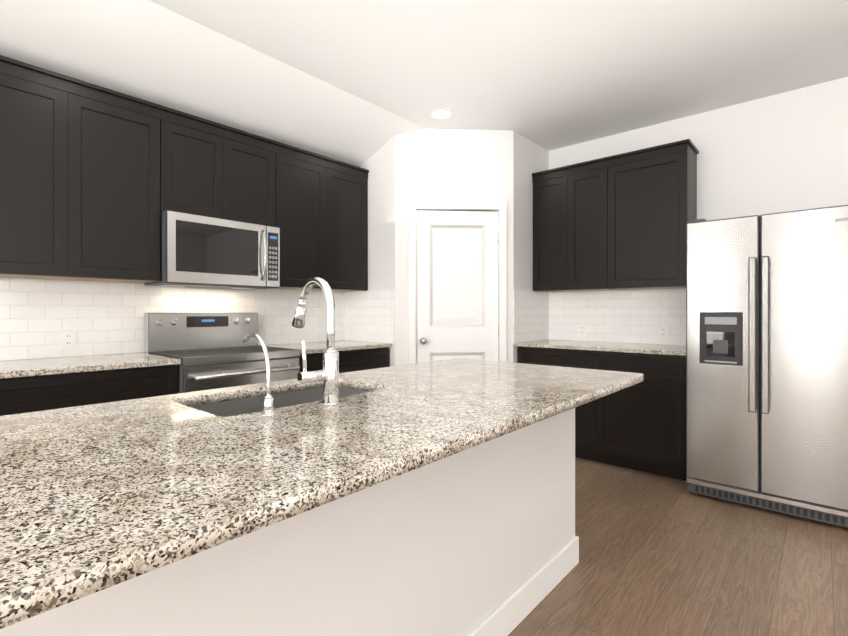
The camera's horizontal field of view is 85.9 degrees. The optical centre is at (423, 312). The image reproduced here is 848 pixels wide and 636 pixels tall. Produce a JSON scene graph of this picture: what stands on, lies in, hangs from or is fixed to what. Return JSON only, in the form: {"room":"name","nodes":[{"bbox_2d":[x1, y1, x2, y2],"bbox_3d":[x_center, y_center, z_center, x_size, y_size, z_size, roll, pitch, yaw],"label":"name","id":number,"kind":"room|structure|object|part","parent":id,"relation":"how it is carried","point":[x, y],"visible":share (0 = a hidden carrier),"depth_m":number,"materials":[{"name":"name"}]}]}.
{"room":"kitchen","nodes":[
{"label":"kitchen","id":0,"kind":"room"},
{"bbox_2d":[349,136,394,366],"bbox_3d":[-0.458,-0.191,4.115,0.667,2.740,0.115,0,0,41],"label":"wall","id":1,"kind":"structure","parent":0,"point":[379,164],"depth_m":3.95,"materials":[{"name":"white paint"}]},
{"bbox_2d":[345,289,394,343],"bbox_3d":[-0.495,0.038,4.066,0.658,0.459,0.008,0,0,41],"label":"tile backsplash","id":2,"kind":"structure","parent":1,"relation":"attached to","point":[369,316],"depth_m":4.04,"materials":[{"name":"white tile"}]},
{"bbox_2d":[0,0,847,166],"bbox_3d":[-0.036,-1.449,-0.208,7.000,0.420,8.600,0,0,41],"label":"ceiling","id":3,"kind":"structure","parent":0,"point":[358,83],"depth_m":2.74,"materials":[{"name":"white paint"}]},
{"bbox_2d":[431,109,451,118],"bbox_3d":[0.135,-1.557,3.587,0.164,0.006,0.164,0,0,41],"label":"recessed light","id":4,"kind":"object","parent":3,"relation":"in","point":[441,114],"visible":1,"depth_m":3.58,"materials":[{"name":"white paint"}]},
{"bbox_2d":[395,128,512,365],"bbox_3d":[0.258,-0.191,3.943,1.015,2.740,0.115,0,0,-4],"label":"wall","id":5,"kind":"structure","parent":0,"point":[451,165],"depth_m":3.88,"materials":[{"name":"white paint"}]},
{"bbox_2d":[416,210,497,362],"bbox_3d":[0.285,0.151,3.915,0.709,2.032,0.035,0,0,-4],"label":"pantry door","id":6,"kind":"structure","parent":5,"relation":"in","point":[456,284],"depth_m":3.90,"materials":[{"name":"white paint"}]},
{"bbox_2d":[419,230,498,344],"bbox_3d":[0.295,0.159,3.883,0.493,1.730,0.523,0,0,41],"label":"door hardware","id":7,"kind":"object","parent":6,"relation":"attached to","point":[422,340],"depth_m":3.87,"materials":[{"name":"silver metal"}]},
{"bbox_2d":[408,201,506,363],"bbox_3d":[0.284,0.123,3.935,0.841,2.113,0.134,0,0,-4],"label":"door frame","id":8,"kind":"structure","parent":5,"relation":"attached to","point":[499,208],"depth_m":3.88,"materials":[{"name":"white paint"}]},
{"bbox_2d":[513,131,548,362],"bbox_3d":[0.945,-0.191,4.207,0.115,2.740,0.667,0,0,41],"label":"wall","id":9,"kind":"structure","parent":0,"point":[530,157],"depth_m":4.05,"materials":[{"name":"white paint"}]},
{"bbox_2d":[513,290,548,342],"bbox_3d":[0.988,0.038,4.164,0.008,0.459,0.658,0,0,41],"label":"tile backsplash","id":10,"kind":"structure","parent":9,"relation":"attached to","point":[530,315],"depth_m":4.13,"materials":[{"name":"white tile"}]},
{"bbox_2d":[508,457,847,635],"bbox_3d":[-0.036,1.231,-0.207,7.300,0.100,8.900,0,0,41],"label":"floor","id":11,"kind":"structure","parent":0,"point":[659,555],"depth_m":2.10,"materials":[{"name":"wood"}]},
{"bbox_2d":[0,364,177,415],"bbox_3d":[-1.895,0.739,2.510,0.598,0.883,0.802,0,0,41],"label":"base cabinet","id":12,"kind":"object","parent":11,"relation":"on","point":[32,385],"depth_m":2.28,"materials":[{"name":"black wood"}]},
{"bbox_2d":[0,353,180,379],"bbox_3d":[-2.195,0.281,2.144,0.628,0.030,1.750,0,0,41],"label":"countertop","id":13,"kind":"structure","parent":12,"relation":"on","point":[11,369],"depth_m":2.37,"materials":[{"name":"beige stone"}]},
{"bbox_2d":[144,313,299,392],"bbox_3d":[-1.331,0.592,3.062,0.714,1.176,0.762,0,0,41],"label":"range","id":14,"kind":"object","parent":11,"relation":"on","point":[212,350],"visible":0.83,"depth_m":3.01,"materials":[{"name":"grey metal"}]},
{"bbox_2d":[0,405,580,635],"bbox_3d":[-0.201,0.739,1.606,0.691,0.883,2.038,0,0,41],"label":"kitchen island","id":15,"kind":"object","parent":11,"relation":"on","point":[434,498],"depth_m":1.25,"materials":[{"name":"white paint"}]},
{"bbox_2d":[0,358,643,632],"bbox_3d":[-0.111,0.283,1.520,1.010,0.034,2.100,0,0,41],"label":"island countertop","id":16,"kind":"structure","parent":15,"relation":"on","point":[95,499],"depth_m":0.84,"materials":[{"name":"beige stone"}]},
{"bbox_2d":[188,385,367,416],"bbox_3d":[-0.433,0.402,1.497,0.396,0.228,0.672,0,0,41],"label":"sink","id":17,"kind":"object","parent":16,"relation":"in","point":[225,406],"depth_m":1.61,"materials":[{"name":"grey metal"}]},
{"bbox_2d":[236,277,343,404],"bbox_3d":[-0.398,0.079,1.334,0.254,0.374,0.251,0,0,41],"label":"faucet","id":18,"kind":"object","parent":16,"relation":"on","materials":[{"name":"silver metal"}]},
{"bbox_3d":[-0.002,1.118,1.432,0.162,0.125,2.038,0,0,41],"label":"baseboard trim","id":19,"kind":"part","parent":15,"relation":"part of","materials":[{"name":"white paint"}]},
{"bbox_2d":[299,348,389,372],"bbox_3d":[-0.818,0.738,3.739,0.598,0.883,0.920,0,0,41],"label":"base cabinet","id":20,"kind":"object","parent":11,"relation":"on","point":[367,358],"depth_m":3.61,"materials":[{"name":"black wood"}]},
{"bbox_2d":[260,340,391,355],"bbox_3d":[-0.807,0.280,3.729,0.628,0.030,0.923,0,0,41],"label":"countertop","id":21,"kind":"structure","parent":20,"relation":"on","point":[341,346],"depth_m":3.63,"materials":[{"name":"beige stone"}]},
{"bbox_2d":[517,348,598,461],"bbox_3d":[1.263,0.738,3.959,0.687,0.883,0.598,0,0,41],"label":"base cabinet","id":22,"kind":"object","parent":11,"relation":"on","point":[586,415],"depth_m":3.61,"materials":[{"name":"black wood"}]},
{"bbox_2d":[599,352,686,480],"bbox_3d":[1.757,0.738,3.526,0.626,0.883,0.598,0,0,41],"label":"base cabinet","id":23,"kind":"object","parent":11,"relation":"on","point":[640,426],"depth_m":3.28,"materials":[{"name":"black wood"}]},
{"bbox_2d":[515,340,685,355],"bbox_3d":[1.495,0.280,3.736,1.331,0.030,0.628,0,0,41],"label":"countertop","id":24,"kind":"structure","parent":23,"relation":"on","point":[576,346],"depth_m":3.56,"materials":[{"name":"beige stone"}]},
{"bbox_2d":[686,205,847,527],"bbox_3d":[2.261,0.295,2.894,0.910,1.770,0.868,0,0,41],"label":"refrigerator","id":25,"kind":"object","parent":11,"relation":"on","point":[766,361],"visible":1,"depth_m":2.61,"materials":[{"name":"grey metal"}]},
{"bbox_2d":[549,77,847,220],"bbox_3d":[2.845,-0.240,3.079,7.000,2.840,0.140,0,0,41],"label":"wall","id":26,"kind":"structure","parent":0,"point":[783,152],"depth_m":3.32,"materials":[{"name":"white paint"}]},
{"bbox_2d":[532,167,575,291],"bbox_3d":[1.227,-0.718,4.181,0.335,1.051,0.327,0,0,41],"label":"upper cabinet","id":27,"kind":"object","parent":26,"relation":"attached to","point":[550,188],"depth_m":4.06,"materials":[{"name":"black wood"}]},
{"bbox_2d":[568,159,607,290],"bbox_3d":[1.479,-0.718,3.960,0.336,1.051,0.327,0,0,41],"label":"upper cabinet","id":28,"kind":"object","parent":26,"relation":"attached to","point":[587,182],"depth_m":3.84,"materials":[{"name":"black wood"}]},
{"bbox_2d":[549,288,685,344],"bbox_3d":[1.708,0.038,3.976,1.337,0.459,0.008,0,0,41],"label":"tile backsplash","id":29,"kind":"structure","parent":26,"relation":"attached to","point":[630,316],"depth_m":3.97,"materials":[{"name":"white tile"}]},
{"bbox_2d":[578,324,585,336],"bbox_3d":[1.452,0.167,4.191,0.070,0.114,0.007,0,0,41],"label":"electrical outlet","id":30,"kind":"object","parent":29,"relation":"attached to","point":[581,330],"visible":1,"depth_m":4.19,"materials":[{"name":"white plastic"}]},
{"bbox_2d":[658,326,667,339],"bbox_3d":[1.963,0.168,3.743,0.070,0.114,0.007,0,0,41],"label":"electrical outlet","id":31,"kind":"object","parent":29,"relation":"attached to","point":[663,332],"visible":1,"depth_m":3.74,"materials":[{"name":"white plastic"}]},
{"bbox_2d":[608,139,698,290],"bbox_3d":[1.823,-0.718,3.658,0.579,1.051,0.327,0,0,41],"label":"upper cabinet","id":32,"kind":"object","parent":26,"relation":"attached to","point":[617,222],"depth_m":3.52,"materials":[{"name":"black wood"}]},
{"bbox_3d":[-2.674,-0.230,2.198,0.140,2.820,8.740,0,0,41],"label":"wall","id":33,"kind":"structure","parent":0,"visible":0},
{"bbox_2d":[0,55,71,279],"bbox_3d":[-2.191,-0.717,2.390,0.327,1.051,0.457,0,0,41],"label":"upper cabinet","id":34,"kind":"object","parent":33,"relation":"attached to","point":[36,105],"depth_m":2.36,"materials":[{"name":"black wood"}]},
{"bbox_2d":[64,79,163,282],"bbox_3d":[-1.890,-0.717,2.733,0.327,1.051,0.456,0,0,41],"label":"upper cabinet","id":35,"kind":"object","parent":33,"relation":"attached to","point":[96,181],"depth_m":2.63,"materials":[{"name":"black wood"}]},
{"bbox_2d":[0,277,344,360],"bbox_3d":[-1.869,0.038,3.005,0.008,0.459,3.415,0,0,41],"label":"tile backsplash","id":36,"kind":"structure","parent":33,"relation":"attached to","point":[37,316],"depth_m":2.90,"materials":[{"name":"white tile"}]},
{"bbox_2d":[61,330,75,349],"bbox_3d":[-2.115,0.165,2.712,0.007,0.114,0.070,0,0,41],"label":"electrical outlet","id":37,"kind":"object","parent":36,"relation":"attached to","point":[68,339],"visible":1,"depth_m":2.71,"materials":[{"name":"white plastic"}]},
{"bbox_2d":[164,107,227,219],"bbox_3d":[-1.609,-0.932,3.053,0.327,0.621,0.390,0,0,41],"label":"upper cabinet","id":38,"kind":"object","parent":33,"relation":"attached to","point":[195,150],"depth_m":2.96,"materials":[{"name":"black wood"}]},
{"bbox_2d":[144,210,279,289],"bbox_3d":[-1.432,-0.396,3.156,0.446,0.443,0.762,0,0,41],"label":"over-the-range microwave","id":39,"kind":"object","parent":38,"relation":"attached to","point":[199,251],"visible":1,"depth_m":2.99,"materials":[{"name":"grey metal"}]},
{"bbox_2d":[228,127,279,227],"bbox_3d":[-1.353,-0.933,3.346,0.327,0.621,0.389,0,0,41],"label":"upper cabinet","id":40,"kind":"object","parent":33,"relation":"attached to","point":[253,161],"depth_m":3.26,"materials":[{"name":"black wood"}]},
{"bbox_2d":[270,143,327,290],"bbox_3d":[-1.073,-0.718,3.666,0.327,1.051,0.454,0,0,41],"label":"upper cabinet","id":41,"kind":"object","parent":33,"relation":"attached to","point":[303,175],"depth_m":3.57,"materials":[{"name":"black wood"}]},
{"bbox_2d":[328,159,368,291],"bbox_3d":[-0.774,-0.718,4.007,0.327,1.051,0.454,0,0,41],"label":"upper cabinet","id":42,"kind":"object","parent":33,"relation":"attached to","point":[347,184],"depth_m":3.91,"materials":[{"name":"black wood"}]}
]}

